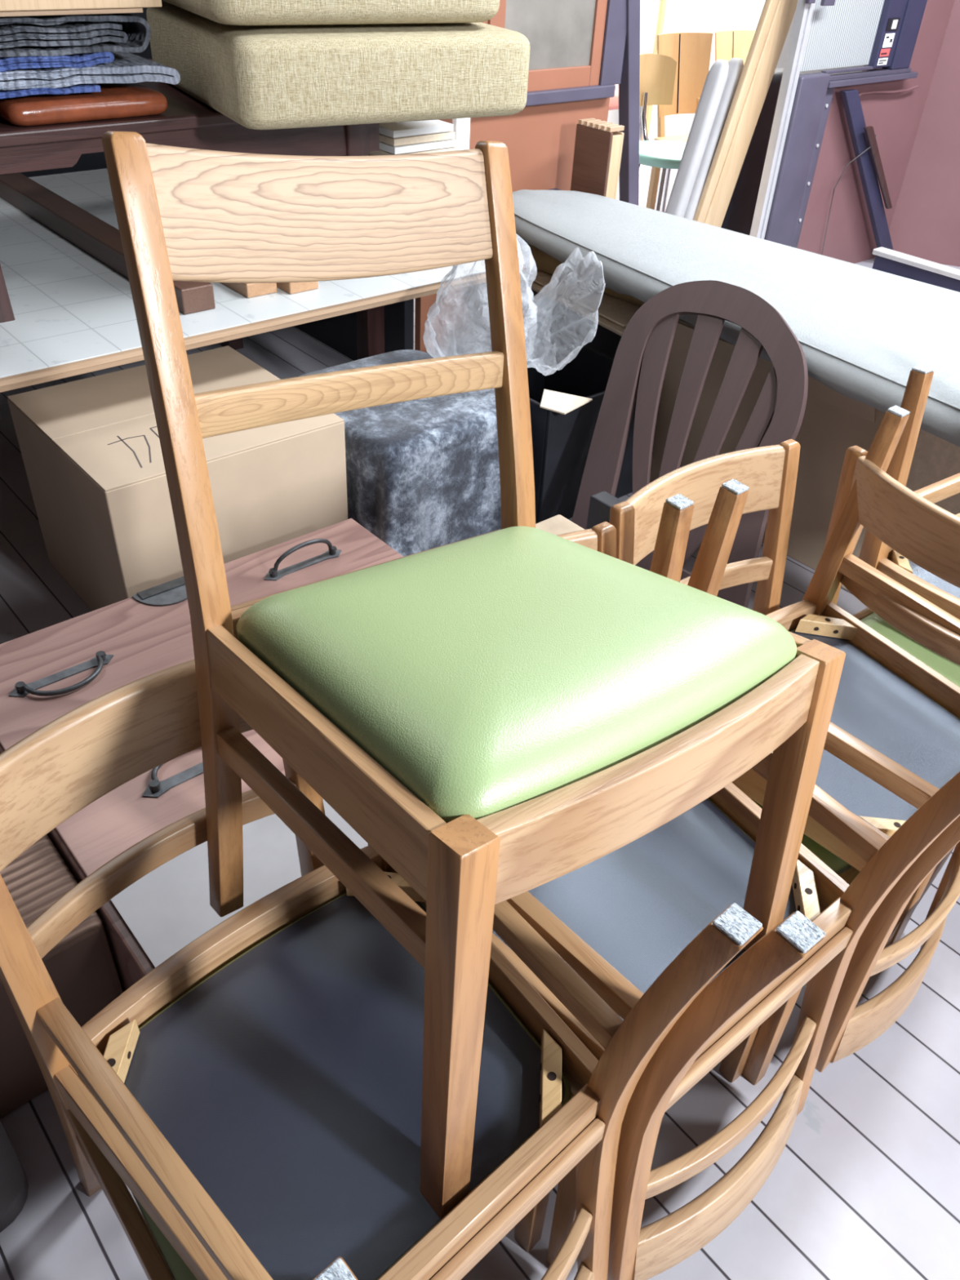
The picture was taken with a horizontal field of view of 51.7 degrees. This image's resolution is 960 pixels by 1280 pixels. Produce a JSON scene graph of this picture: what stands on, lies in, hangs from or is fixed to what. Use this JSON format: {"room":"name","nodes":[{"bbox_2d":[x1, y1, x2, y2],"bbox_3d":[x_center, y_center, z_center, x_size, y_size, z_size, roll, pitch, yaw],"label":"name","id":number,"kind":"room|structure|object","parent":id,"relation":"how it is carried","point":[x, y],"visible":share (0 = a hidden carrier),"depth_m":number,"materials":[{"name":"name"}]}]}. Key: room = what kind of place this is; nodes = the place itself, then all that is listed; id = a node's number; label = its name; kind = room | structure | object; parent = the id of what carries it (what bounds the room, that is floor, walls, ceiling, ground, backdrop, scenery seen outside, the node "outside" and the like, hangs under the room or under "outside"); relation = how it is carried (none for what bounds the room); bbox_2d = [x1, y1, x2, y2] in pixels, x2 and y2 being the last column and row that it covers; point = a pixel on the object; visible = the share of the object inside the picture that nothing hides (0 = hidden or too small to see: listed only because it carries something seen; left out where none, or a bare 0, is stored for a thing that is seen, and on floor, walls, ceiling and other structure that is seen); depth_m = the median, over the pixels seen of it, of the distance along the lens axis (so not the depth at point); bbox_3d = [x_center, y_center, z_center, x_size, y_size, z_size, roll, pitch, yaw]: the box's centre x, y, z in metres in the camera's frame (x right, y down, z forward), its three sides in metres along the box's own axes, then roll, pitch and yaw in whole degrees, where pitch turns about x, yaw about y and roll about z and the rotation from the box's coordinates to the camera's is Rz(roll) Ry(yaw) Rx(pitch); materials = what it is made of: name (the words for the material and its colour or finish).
{"room":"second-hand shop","nodes":[
{"label":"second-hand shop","id":0,"kind":"room"},
{"bbox_2d":[0,0,955,360],"bbox_3d":[-1.282,-1.715,2.509,7.961,2.400,1.080,-25,46,-32],"label":"wall","id":1,"kind":"structure","parent":0,"point":[895,118],"depth_m":3.69,"materials":[{"name":"paint"}]},
{"bbox_2d":[488,0,626,106],"bbox_3d":[0.185,-2.060,2.893,0.785,0.885,0.050,-26,46,-32],"label":"window","id":2,"kind":"structure","parent":1,"relation":"in","point":[577,46],"depth_m":3.16,"materials":[{"name":"wood"}]},
{"bbox_2d":[618,0,639,205],"bbox_3d":[0.537,-1.723,3.562,0.322,1.300,0.050,-25,46,-32],"label":"door frame","id":3,"kind":"structure","parent":1,"relation":"attached to","point":[628,87],"depth_m":3.42,"materials":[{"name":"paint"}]},
{"bbox_2d":[749,0,835,239],"bbox_3d":[1.272,-2.443,3.733,0.170,2.300,0.060,-26,46,-32],"label":"trim","id":4,"kind":"structure","parent":1,"relation":"attached to","point":[804,9],"depth_m":3.95,"materials":[{"name":"metal"}]},
{"bbox_2d":[764,72,834,248],"bbox_3d":[1.330,-1.925,4.237,0.275,0.870,0.060,-25,46,-32],"label":"wooden board","id":5,"kind":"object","parent":1,"relation":"attached to","point":[809,115],"depth_m":4.13,"materials":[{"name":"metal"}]},
{"bbox_2d":[799,103,828,222],"bbox_3d":[1.418,-1.967,4.275,0.014,0.614,0.004,-25,46,-32],"label":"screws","id":6,"kind":"structure","parent":1,"relation":"attached to","point":[827,104],"depth_m":4.18,"materials":[{"name":"metal"}]},
{"bbox_2d":[800,0,927,88],"bbox_3d":[1.605,-2.811,3.793,0.860,1.200,0.065,-26,46,-32],"label":"window","id":7,"kind":"structure","parent":1,"relation":"in","point":[847,33],"depth_m":4.07,"materials":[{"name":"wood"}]},
{"bbox_2d":[876,57,888,65],"bbox_3d":[1.701,-2.443,4.188,0.070,0.026,0.003,-25,46,-32],"label":"sticker","id":8,"kind":"object","parent":7,"relation":"attached to","point":[882,61],"visible":1,"depth_m":4.18,"materials":[{"name":"white paper"}]},
{"bbox_2d":[879,48,890,57],"bbox_3d":[1.702,-2.469,4.168,0.070,0.028,0.003,-25,46,-32],"label":"sticker","id":9,"kind":"object","parent":7,"relation":"attached to","point":[884,52],"visible":1,"depth_m":4.17,"materials":[{"name":"red paper"}]},
{"bbox_2d":[882,33,894,47],"bbox_3d":[1.708,-2.506,4.144,0.070,0.050,0.002,-25,46,-32],"label":"sticker","id":10,"kind":"object","parent":7,"relation":"attached to","point":[888,40],"visible":1,"depth_m":4.14,"materials":[{"name":"white paper"}]},
{"bbox_2d":[885,17,900,31],"bbox_3d":[1.713,-2.552,4.110,0.085,0.045,0.003,-25,46,-32],"label":"sticker","id":11,"kind":"object","parent":7,"relation":"attached to","point":[893,23],"visible":1,"depth_m":4.11,"materials":[{"name":"paper"}]},
{"bbox_2d":[858,84,918,96],"bbox_3d":[1.778,-2.398,4.345,0.513,0.032,0.012,-26,46,-32],"label":"cable","id":12,"kind":"object","parent":1,"relation":"attached to","point":[916,86],"visible":0.81,"depth_m":4.35,"materials":[{"name":"plastic"}]},
{"bbox_2d":[0,122,959,1279],"bbox_3d":[0.505,-1.390,4.242,12.700,0.060,10.700,-25,46,-32],"label":"floor","id":13,"kind":"structure","parent":0,"point":[864,1183],"depth_m":1.43,"materials":[{"name":"white wood"}]},
{"bbox_2d":[0,1120,28,1232],"bbox_3d":[-0.880,0.722,1.317,0.430,0.035,0.400,-25,46,-32],"label":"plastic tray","id":14,"kind":"object","parent":13,"relation":"on","point":[14,1185],"visible":1,"depth_m":1.32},
{"bbox_2d":[0,834,123,1118],"bbox_3d":[-0.911,0.402,1.525,0.437,0.285,0.710,-25,46,-32],"label":"mat","id":15,"kind":"object","parent":13,"relation":"on","point":[81,966],"visible":0.46,"depth_m":1.38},
{"bbox_2d":[7,345,347,610],"bbox_3d":[-0.700,-0.346,2.377,0.560,0.451,0.530,-25,46,-32],"label":"cardboard box","id":16,"kind":"object","parent":13,"relation":"on","point":[91,450],"visible":0.69,"depth_m":2.18,"materials":[{"name":"beige cardboard"}]},
{"bbox_2d":[0,518,403,991],"bbox_3d":[-0.358,0.174,1.801,0.858,0.362,0.806,-25,46,-32],"label":"chest","id":17,"kind":"object","parent":13,"relation":"on","point":[46,673],"visible":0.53,"depth_m":1.74,"materials":[{"name":"wood"}]},
{"bbox_2d":[111,798,368,967],"bbox_3d":[-0.161,0.242,1.530,0.794,0.002,0.161,-26,46,-32],"label":"paper sheet","id":18,"kind":"object","parent":17,"relation":"on","point":[167,908],"visible":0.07,"depth_m":1.38,"materials":[{"name":"white paper"}]},
{"bbox_2d":[0,659,550,1279],"bbox_3d":[-0.220,0.469,1.087,0.437,0.785,0.495,-29,48,-35],"label":"dining chair","id":19,"kind":"object","parent":13,"relation":"on","point":[129,731],"visible":0.16,"depth_m":1.00,"materials":[{"name":"brown wood"}]},
{"bbox_2d":[132,1193,197,1279],"bbox_3d":[-0.191,0.485,1.062,0.397,0.056,0.360,-29,48,-35],"label":"seat cushion","id":20,"kind":"object","parent":19,"relation":"on","point":[145,1248],"depth_m":0.93,"materials":[{"name":"green leather"}]},
{"bbox_2d":[0,844,763,1279],"bbox_3d":[-0.115,0.467,0.984,0.437,0.785,0.495,-28,47,-33],"label":"dining chair","id":21,"kind":"object","parent":19,"relation":"on","point":[257,1091],"visible":0.77,"depth_m":0.95,"materials":[{"name":"brown wood"}]},
{"bbox_2d":[138,893,571,1279],"bbox_3d":[-0.143,0.451,1.011,0.397,0.056,0.360,-28,47,-33],"label":"seat cushion","id":22,"kind":"object","parent":21,"relation":"on","point":[284,1072],"depth_m":0.98,"materials":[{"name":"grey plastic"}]},
{"bbox_2d":[221,305,384,359],"bbox_3d":[-0.619,-1.091,3.260,0.080,0.560,1.000,-25,46,-32],"label":"trestle","id":23,"kind":"object","parent":13,"relation":"on","point":[371,322],"visible":0.1,"depth_m":2.94,"materials":[{"name":"brown wood"}]},
{"bbox_2d":[296,349,501,556],"bbox_3d":[-0.210,-0.468,2.615,0.592,0.410,0.618,-25,46,-32],"label":"blanket","id":24,"kind":"object","parent":13,"relation":"on","point":[423,474],"visible":0.44,"depth_m":2.38,"materials":[{"name":"grey fabric"}]},
{"bbox_2d":[422,239,537,391],"bbox_3d":[0.009,-0.815,2.445,0.314,0.394,0.240,-16,42,-24],"label":"plastic bag","id":25,"kind":"object","parent":24,"relation":"on","point":[531,303],"visible":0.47,"depth_m":2.43,"materials":[{"name":"white"}]},
{"bbox_2d":[451,328,637,524],"bbox_3d":[0.196,-0.613,2.859,0.410,0.368,0.470,-25,46,-32],"label":"crate","id":26,"kind":"object","parent":13,"relation":"on","point":[565,404],"visible":0.44,"depth_m":2.74,"materials":[{"name":"plastic"}]},
{"bbox_2d":[523,248,604,375],"bbox_3d":[0.210,-0.820,2.487,0.240,0.290,0.259,18,40,18],"label":"plastic wrap","id":27,"kind":"object","parent":26,"relation":"on","point":[569,257],"visible":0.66,"depth_m":2.49,"materials":[{"name":"white"}]},
{"bbox_2d":[535,515,584,535],"bbox_3d":[0.162,-0.107,2.231,0.100,0.330,0.100,-25,46,-32],"label":"block","id":28,"kind":"object","parent":13,"relation":"on","point":[556,525],"visible":0.14,"depth_m":2.14,"materials":[{"name":"wood"}]},
{"bbox_2d":[524,269,622,357],"bbox_3d":[0.482,-0.938,3.249,0.380,0.435,0.600,-25,46,-32],"label":"base cabinet","id":29,"kind":"object","parent":13,"relation":"on","point":[560,319],"visible":0.1,"depth_m":3.13,"materials":[{"name":"wood"}]},
{"bbox_2d":[520,271,622,336],"bbox_3d":[0.429,-1.049,3.025,0.420,0.006,0.600,-20,43,-27],"label":"cardboard sheet","id":30,"kind":"object","parent":29,"relation":"on","point":[533,289],"visible":0.04,"depth_m":2.90,"materials":[{"name":"cardboard"}]},
{"bbox_3d":[0.445,-1.058,3.027,0.420,0.006,0.570,-20,43,-27],"label":"cardboard sheet","id":31,"kind":"object","parent":30,"relation":"on","visible":0},
{"bbox_2d":[520,274,625,334],"bbox_3d":[0.424,-1.049,3.003,0.420,0.006,0.540,-20,43,-27],"label":"cardboard sheet","id":32,"kind":"object","parent":31,"relation":"on","point":[615,326],"visible":0.04,"depth_m":2.88,"materials":[{"name":"cardboard"}]},
{"bbox_3d":[0.454,-1.064,3.015,0.420,0.006,0.510,-20,43,-27],"label":"cardboard sheet","id":33,"kind":"object","parent":32,"relation":"on","visible":0},
{"bbox_2d":[524,271,640,327],"bbox_3d":[0.443,-1.060,2.998,0.420,0.006,0.480,-20,43,-27],"label":"cardboard sheet","id":34,"kind":"object","parent":33,"relation":"on","point":[619,311],"visible":0.34,"depth_m":2.91,"materials":[{"name":"cardboard"}]},
{"bbox_2d":[516,240,644,306],"bbox_3d":[0.431,-1.154,3.050,0.360,0.074,0.620,-29,48,-35],"label":"cushion","id":35,"kind":"object","parent":34,"relation":"on","point":[545,263],"visible":0.09,"depth_m":3.00,"materials":[{"name":"fabric"}]},
{"bbox_2d":[570,117,624,199],"bbox_3d":[0.366,-1.324,3.417,0.064,0.829,0.155,-25,46,-32],"label":"wooden box","id":36,"kind":"object","parent":13,"relation":"on","point":[598,144],"visible":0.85,"depth_m":3.20,"materials":[{"name":"brown wood"}]},
{"bbox_2d":[586,490,623,529],"bbox_3d":[0.284,-0.161,2.286,0.045,0.360,0.100,-26,46,-32],"label":"box","id":37,"kind":"object","parent":13,"relation":"on","point":[601,503],"visible":0.25,"depth_m":2.19,"materials":[{"name":"black plastic"}]},
{"bbox_2d":[608,84,618,110],"bbox_3d":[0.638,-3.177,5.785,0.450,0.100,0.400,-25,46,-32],"label":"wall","id":38,"kind":"structure","parent":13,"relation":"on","point":[614,101],"depth_m":5.67,"materials":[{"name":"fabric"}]},
{"bbox_2d":[641,0,666,140],"bbox_3d":[0.971,-3.819,6.233,0.500,1.400,0.030,-25,46,-32],"label":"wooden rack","id":39,"kind":"object","parent":13,"relation":"on","point":[662,7],"visible":0.22,"depth_m":6.35,"materials":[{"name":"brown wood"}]},
{"bbox_2d":[639,53,686,212],"bbox_3d":[0.868,-2.271,4.694,0.444,0.812,0.497,-25,46,-32],"label":"chair","id":40,"kind":"object","parent":13,"relation":"on","point":[657,71],"visible":0.49,"depth_m":4.68,"materials":[{"name":"brown wood"}]},
{"bbox_2d":[546,521,802,1265],"bbox_3d":[0.137,0.325,1.302,0.437,0.785,0.495,-26,46,-32],"label":"dining chair","id":41,"kind":"object","parent":13,"relation":"on","point":[602,538],"visible":0.03,"depth_m":1.27,"materials":[{"name":"brown wood"}]},
{"bbox_2d":[390,493,959,1279],"bbox_3d":[0.199,0.328,1.187,0.437,0.785,0.495,-26,47,-31],"label":"dining chair","id":42,"kind":"object","parent":41,"relation":"on","point":[619,919],"visible":0.64,"depth_m":1.15,"materials":[{"name":"brown wood"}]},
{"bbox_2d":[102,131,845,1219],"bbox_3d":[-0.011,-0.003,0.981,0.512,0.836,0.616,-24,45,-31],"label":"dining chair","id":43,"kind":"object","parent":42,"relation":"on","point":[497,715],"visible":0.99,"depth_m":0.87,"materials":[{"name":"brown wood"}]},
{"bbox_2d":[235,526,796,822],"bbox_3d":[0.032,0.003,0.940,0.439,0.086,0.388,-20,35,-36],"label":"seat cushion","id":44,"kind":"object","parent":43,"relation":"on","point":[505,675],"depth_m":0.84,"materials":[{"name":"green leather"}]},
{"bbox_2d":[707,798,820,911],"bbox_3d":[0.173,0.311,1.214,0.397,0.056,0.360,-26,47,-31],"label":"seat cushion","id":45,"kind":"object","parent":42,"relation":"on","point":[731,838],"depth_m":1.23,"materials":[{"name":"fabric"}]},
{"bbox_2d":[645,32,712,209],"bbox_3d":[1.102,-2.470,4.924,0.360,0.875,0.557,-21,44,-28],"label":"chair","id":46,"kind":"object","parent":13,"relation":"on","point":[691,51],"visible":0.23,"depth_m":4.93,"materials":[{"name":"brown wood"}]},
{"bbox_2d":[571,280,808,608],"bbox_3d":[0.505,-0.420,2.359,0.409,0.716,0.695,-25,46,-32],"label":"chair","id":47,"kind":"object","parent":13,"relation":"on","point":[641,358],"visible":0.65,"depth_m":2.36,"materials":[{"name":"brown wood"}]},
{"bbox_2d":[665,59,728,217],"bbox_3d":[0.838,-1.870,4.104,0.082,0.900,0.360,28,44,29],"label":"roll","id":48,"kind":"object","parent":13,"relation":"on","point":[716,79],"visible":0.56,"depth_m":4.01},
{"bbox_2d":[648,0,765,140],"bbox_3d":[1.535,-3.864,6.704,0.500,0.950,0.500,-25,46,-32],"label":"wall","id":49,"kind":"structure","parent":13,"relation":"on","point":[713,16],"depth_m":6.38,"materials":[{"name":"paint"}]},
{"bbox_2d":[683,57,743,220],"bbox_3d":[0.899,-1.889,4.129,0.082,0.905,0.360,30,45,30],"label":"roll","id":50,"kind":"object","parent":13,"relation":"on","point":[735,64],"visible":0.35,"depth_m":4.02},
{"bbox_2d":[715,30,755,65],"bbox_3d":[1.562,-2.984,5.679,0.360,0.810,0.557,-21,44,-28],"label":"panel","id":51,"kind":"object","parent":13,"relation":"on","point":[729,44],"visible":0.02,"depth_m":5.63,"materials":[{"name":"yellow wood"}]},
{"bbox_2d":[693,0,778,222],"bbox_3d":[1.006,-2.063,3.998,0.426,1.350,0.030,-25,46,-32],"label":"plank","id":52,"kind":"object","parent":13,"relation":"on","point":[770,6],"visible":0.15,"depth_m":3.95,"materials":[{"name":"beige wood"}]},
{"bbox_2d":[703,0,797,227],"bbox_3d":[1.072,-2.096,4.047,0.501,1.350,0.045,-25,46,-32],"label":"plank","id":53,"kind":"object","parent":13,"relation":"on","point":[779,28],"visible":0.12,"depth_m":4.00,"materials":[{"name":"beige wood"}]},
{"bbox_2d":[720,67,783,235],"bbox_3d":[1.174,-2.066,4.433,0.420,0.840,0.130,-25,46,-32],"label":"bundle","id":54,"kind":"object","parent":13,"relation":"on","point":[739,216],"visible":0.11,"depth_m":4.35,"materials":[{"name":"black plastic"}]},
{"bbox_2d":[649,318,884,570],"bbox_3d":[0.894,-0.609,2.800,0.472,0.500,0.700,-25,46,-32],"label":"cardboard box","id":55,"kind":"object","parent":13,"relation":"on","point":[833,423],"visible":0.09,"depth_m":2.60,"materials":[{"name":"brown cardboard"}]},
{"bbox_3d":[1.116,-0.669,2.449,0.400,0.044,1.300,-25,46,-32],"label":"plank","id":56,"kind":"object","parent":55,"relation":"on","visible":0},
{"bbox_2d":[512,189,959,446],"bbox_3d":[0.800,-0.858,2.537,0.773,0.120,2.237,-25,46,-32],"label":"mattress","id":57,"kind":"object","parent":56,"relation":"on","point":[861,331],"visible":0.78,"depth_m":2.52,"materials":[{"name":"fabric"}]},
{"bbox_2d":[608,439,936,1082],"bbox_3d":[0.431,0.173,1.522,0.437,0.785,0.495,-23,45,-30],"label":"dining chair","id":58,"kind":"object","parent":13,"relation":"on","point":[770,473],"visible":0.16,"depth_m":1.48,"materials":[{"name":"brown wood"}]},
{"bbox_2d":[748,796,852,874],"bbox_3d":[0.457,0.191,1.494,0.397,0.056,0.360,-23,45,-30],"label":"seat cushion","id":59,"kind":"object","parent":58,"relation":"on","point":[836,864],"depth_m":1.33,"materials":[{"name":"green leather"}]},
{"bbox_2d":[687,404,959,1072],"bbox_3d":[0.567,0.164,1.432,0.455,0.836,0.525,-28,48,-34],"label":"dining chair","id":60,"kind":"object","parent":58,"relation":"on","point":[892,741],"visible":0.59,"depth_m":1.44,"materials":[{"name":"brown wood"}]},
{"bbox_2d":[790,629,959,719],"bbox_3d":[0.521,0.144,1.460,0.397,0.056,0.360,-26,51,-36],"label":"seat cushion","id":61,"kind":"object","parent":60,"relation":"on","point":[872,685],"depth_m":1.52,"materials":[{"name":"green leather"}]},
{"bbox_2d":[840,88,893,249],"bbox_3d":[1.792,-2.094,4.550,0.797,0.800,0.032,-24,45,-31],"label":"bar","id":62,"kind":"object","parent":13,"relation":"on","point":[851,99],"visible":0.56,"depth_m":4.45,"materials":[{"name":"blue paint"}]},
{"bbox_2d":[863,125,892,208],"bbox_3d":[1.799,-2.123,4.473,0.414,0.380,0.018,-25,46,-32],"label":"bar","id":63,"kind":"object","parent":62,"relation":"attached to","point":[869,131],"visible":1,"depth_m":4.44,"materials":[{"name":"brown wood"}]},
{"bbox_2d":[821,134,876,254],"bbox_3d":[1.649,-1.980,4.497,0.141,0.571,0.043,-3,38,-8],"label":"wire","id":64,"kind":"object","parent":63,"relation":"hanging from","point":[876,135],"visible":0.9,"depth_m":4.44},
{"bbox_2d":[822,445,959,947],"bbox_3d":[0.812,0.058,1.701,0.495,0.785,0.437,-19,43,-27],"label":"dining chair","id":65,"kind":"object","parent":13,"relation":"on","point":[923,532],"visible":0.42,"depth_m":1.46,"materials":[{"name":"brown wood"}]},
{"bbox_2d":[858,364,959,619],"bbox_3d":[0.981,-0.093,1.767,0.496,0.805,0.456,-24,45,-31],"label":"dining chair","id":66,"kind":"object","parent":65,"relation":"on","point":[875,553],"visible":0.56,"depth_m":1.66,"materials":[{"name":"brown wood"}]},
{"bbox_2d":[860,612,959,687],"bbox_3d":[0.847,0.042,1.716,0.360,0.056,0.397,-19,43,-27],"label":"seat cushion","id":67,"kind":"object","parent":65,"relation":"on","point":[948,668],"depth_m":1.70,"materials":[{"name":"green plastic"}]},
{"bbox_2d":[840,428,959,591],"bbox_3d":[1.330,-0.271,2.395,0.460,0.500,0.610,-25,46,-32],"label":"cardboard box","id":68,"kind":"object","parent":13,"relation":"on","point":[935,459],"visible":0.1,"depth_m":2.28,"materials":[{"name":"brown cardboard"}]},
{"bbox_2d":[871,246,959,292],"bbox_3d":[1.550,-0.903,3.214,0.050,0.522,0.770,-25,46,-32],"label":"rail","id":69,"kind":"object","parent":13,"relation":"on","point":[887,260],"visible":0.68,"depth_m":3.19,"materials":[{"name":"metal"}]},
{"bbox_3d":[-2.009,-0.428,2.292,0.080,0.560,1.000,-25,46,-32],"label":"trestle","id":70,"kind":"object","parent":13,"relation":"on","visible":0},
{"bbox_2d":[0,168,524,392],"bbox_3d":[-1.247,-0.967,2.558,2.320,0.040,1.500,-25,46,-32],"label":"board","id":71,"kind":"object","parent":70,"relation":"on","point":[74,314],"visible":0.35,"depth_m":2.37,"materials":[{"name":"white laminate"}]},
{"bbox_2d":[0,173,215,314],"bbox_3d":[-1.035,-1.080,2.640,0.080,0.058,1.200,-25,46,-32],"label":"wooden beam","id":72,"kind":"structure","parent":71,"relation":"on","point":[100,239],"depth_m":2.63,"materials":[{"name":"brown wood"}]},
{"bbox_2d":[0,58,379,323],"bbox_3d":[-1.258,-1.057,2.333,2.030,0.376,0.780,-25,46,-32],"label":"table","id":73,"kind":"object","parent":71,"relation":"on","point":[187,122],"visible":0.2,"depth_m":2.25,"materials":[{"name":"brown wood"}]},
{"bbox_2d":[0,83,168,126],"bbox_3d":[-0.948,-1.232,2.229,0.350,0.055,0.400,-25,46,-32],"label":"leather cushion","id":74,"kind":"object","parent":73,"relation":"on","point":[114,100],"visible":0.52,"depth_m":2.11,"materials":[{"name":"brown leather"}]},
{"bbox_2d":[146,0,529,129],"bbox_3d":[-0.361,-1.443,2.435,0.720,0.192,0.720,-17,42,-25],"label":"sofa cushion","id":75,"kind":"object","parent":73,"relation":"on","point":[257,77],"visible":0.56,"depth_m":2.19,"materials":[{"name":"beige fabric"}]},
{"bbox_2d":[162,0,499,25],"bbox_3d":[-0.400,-1.575,2.312,0.680,0.170,0.680,-17,42,-25],"label":"sofa cushion","id":76,"kind":"object","parent":75,"relation":"on","point":[232,12],"visible":1,"depth_m":2.10,"materials":[{"name":"beige fabric"}]},
{"bbox_3d":[-1.294,-1.066,1.989,0.515,0.053,0.400,-25,46,-32],"label":"leather cushion","id":77,"kind":"object","parent":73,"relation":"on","visible":0},
{"bbox_2d":[0,83,101,98],"bbox_3d":[-1.192,-1.176,2.081,0.610,0.017,0.478,-25,46,-32],"label":"folded blanket","id":78,"kind":"object","parent":77,"relation":"on","point":[85,87],"visible":0.24,"depth_m":2.05,"materials":[{"name":"blue fabric"}]},
{"bbox_2d":[0,51,180,89],"bbox_3d":[-1.120,-1.225,2.118,0.796,0.045,0.478,-25,46,-32],"label":"folded blanket","id":79,"kind":"object","parent":78,"relation":"on","point":[126,67],"visible":0.52,"depth_m":2.10,"materials":[{"name":"fabric"}]},
{"bbox_2d":[0,51,114,71],"bbox_3d":[-1.172,-1.226,2.061,0.655,0.026,0.478,-25,46,-32],"label":"folded blanket","id":80,"kind":"object","parent":79,"relation":"on","point":[80,60],"visible":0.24,"depth_m":2.03,"materials":[{"name":"blue fabric"}]},
{"bbox_2d":[0,13,151,57],"bbox_3d":[-1.136,-1.277,2.058,0.745,0.071,0.478,-25,46,-32],"label":"folded blanket","id":81,"kind":"object","parent":80,"relation":"on","point":[138,31],"visible":0.38,"depth_m":2.05,"materials":[{"name":"fabric"}]},
{"bbox_2d":[0,21,128,48],"bbox_3d":[-1.162,-1.266,2.042,0.701,0.039,0.473,-25,46,-32],"label":"folded cloth","id":82,"kind":"object","parent":81,"relation":"on","point":[75,33],"visible":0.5,"depth_m":2.02,"materials":[{"name":"grey fabric"}]},
{"bbox_2d":[0,7,142,17],"bbox_3d":[-1.143,-1.308,2.028,0.725,0.009,0.500,-25,46,-32],"label":"board","id":83,"kind":"object","parent":81,"relation":"on","point":[135,10],"visible":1,"depth_m":1.99,"materials":[{"name":"brown wood"}]},
{"bbox_2d":[0,0,162,11],"bbox_3d":[-1.128,-1.325,2.014,0.785,0.035,0.500,-25,46,-32],"label":"board","id":84,"kind":"object","parent":83,"relation":"on","point":[5,5],"visible":1,"depth_m":1.98,"materials":[{"name":"brown wood"}]},
{"bbox_2d":[221,282,276,297],"bbox_3d":[-0.721,-0.999,2.579,0.082,0.034,0.600,-25,46,-32],"label":"wooden beam","id":85,"kind":"structure","parent":71,"relation":"on","point":[247,290],"depth_m":2.40,"materials":[{"name":"brown wood"}]},
{"bbox_2d":[276,281,318,293],"bbox_3d":[-0.625,-1.021,2.615,0.082,0.034,0.600,-26,46,-32],"label":"wooden beam","id":86,"kind":"structure","parent":71,"relation":"on","point":[289,287],"depth_m":2.44,"materials":[{"name":"brown wood"}]},
{"bbox_2d":[452,117,470,150],"bbox_3d":[-0.058,-1.349,2.842,0.050,0.330,0.020,-25,46,-32],"label":"upright slab","id":87,"kind":"object","parent":71,"relation":"on","point":[461,126],"depth_m":2.77,"materials":[{"name":"white paint"}]},
{"bbox_3d":[-0.222,-1.295,2.852,0.220,0.216,0.250,-25,46,-32],"label":"wooden crate","id":88,"kind":"object","parent":71,"relation":"on","visible":0},
{"bbox_2d":[368,146,457,155],"bbox_3d":[-0.223,-1.381,2.771,0.215,0.017,0.250,-25,46,-32],"label":"panel","id":89,"kind":"object","parent":88,"relation":"on","point":[380,152],"visible":0.11,"depth_m":2.69,"materials":[{"name":"cardboard"}]},
{"bbox_2d":[378,138,456,154],"bbox_3d":[-0.225,-1.397,2.760,0.211,0.017,0.250,-25,46,-32],"label":"panel","id":90,"kind":"object","parent":89,"relation":"on","point":[419,147],"visible":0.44,"depth_m":2.67,"materials":[{"name":"white paint"}]},
{"bbox_2d":[378,131,454,146],"bbox_3d":[-0.228,-1.413,2.748,0.207,0.017,0.250,-25,46,-32],"label":"panel","id":91,"kind":"object","parent":90,"relation":"on","point":[432,137],"visible":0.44,"depth_m":2.66,"materials":[{"name":"cardboard"}]},
{"bbox_2d":[378,120,453,137],"bbox_3d":[-0.231,-1.429,2.737,0.203,0.017,0.250,-25,46,-32],"label":"panel","id":92,"kind":"object","parent":91,"relation":"on","point":[400,129],"visible":0.47,"depth_m":2.67,"materials":[{"name":"white paint"}]},
{"bbox_2d":[607,0,863,124],"bbox_3d":[1.340,-4.946,6.904,10.000,2.400,0.050,-25,46,-32],"label":"wall","id":93,"kind":"structure","parent":0,"point":[649,9],"depth_m":7.22,"materials":[{"name":"white paint"}]},
{"bbox_2d":[888,0,959,266],"bbox_3d":[3.142,-2.648,4.062,2.200,2.400,0.032,14,39,14],"label":"wall","id":94,"kind":"structure","parent":0,"point":[925,224],"depth_m":4.78,"materials":[{"name":"pink paint"}]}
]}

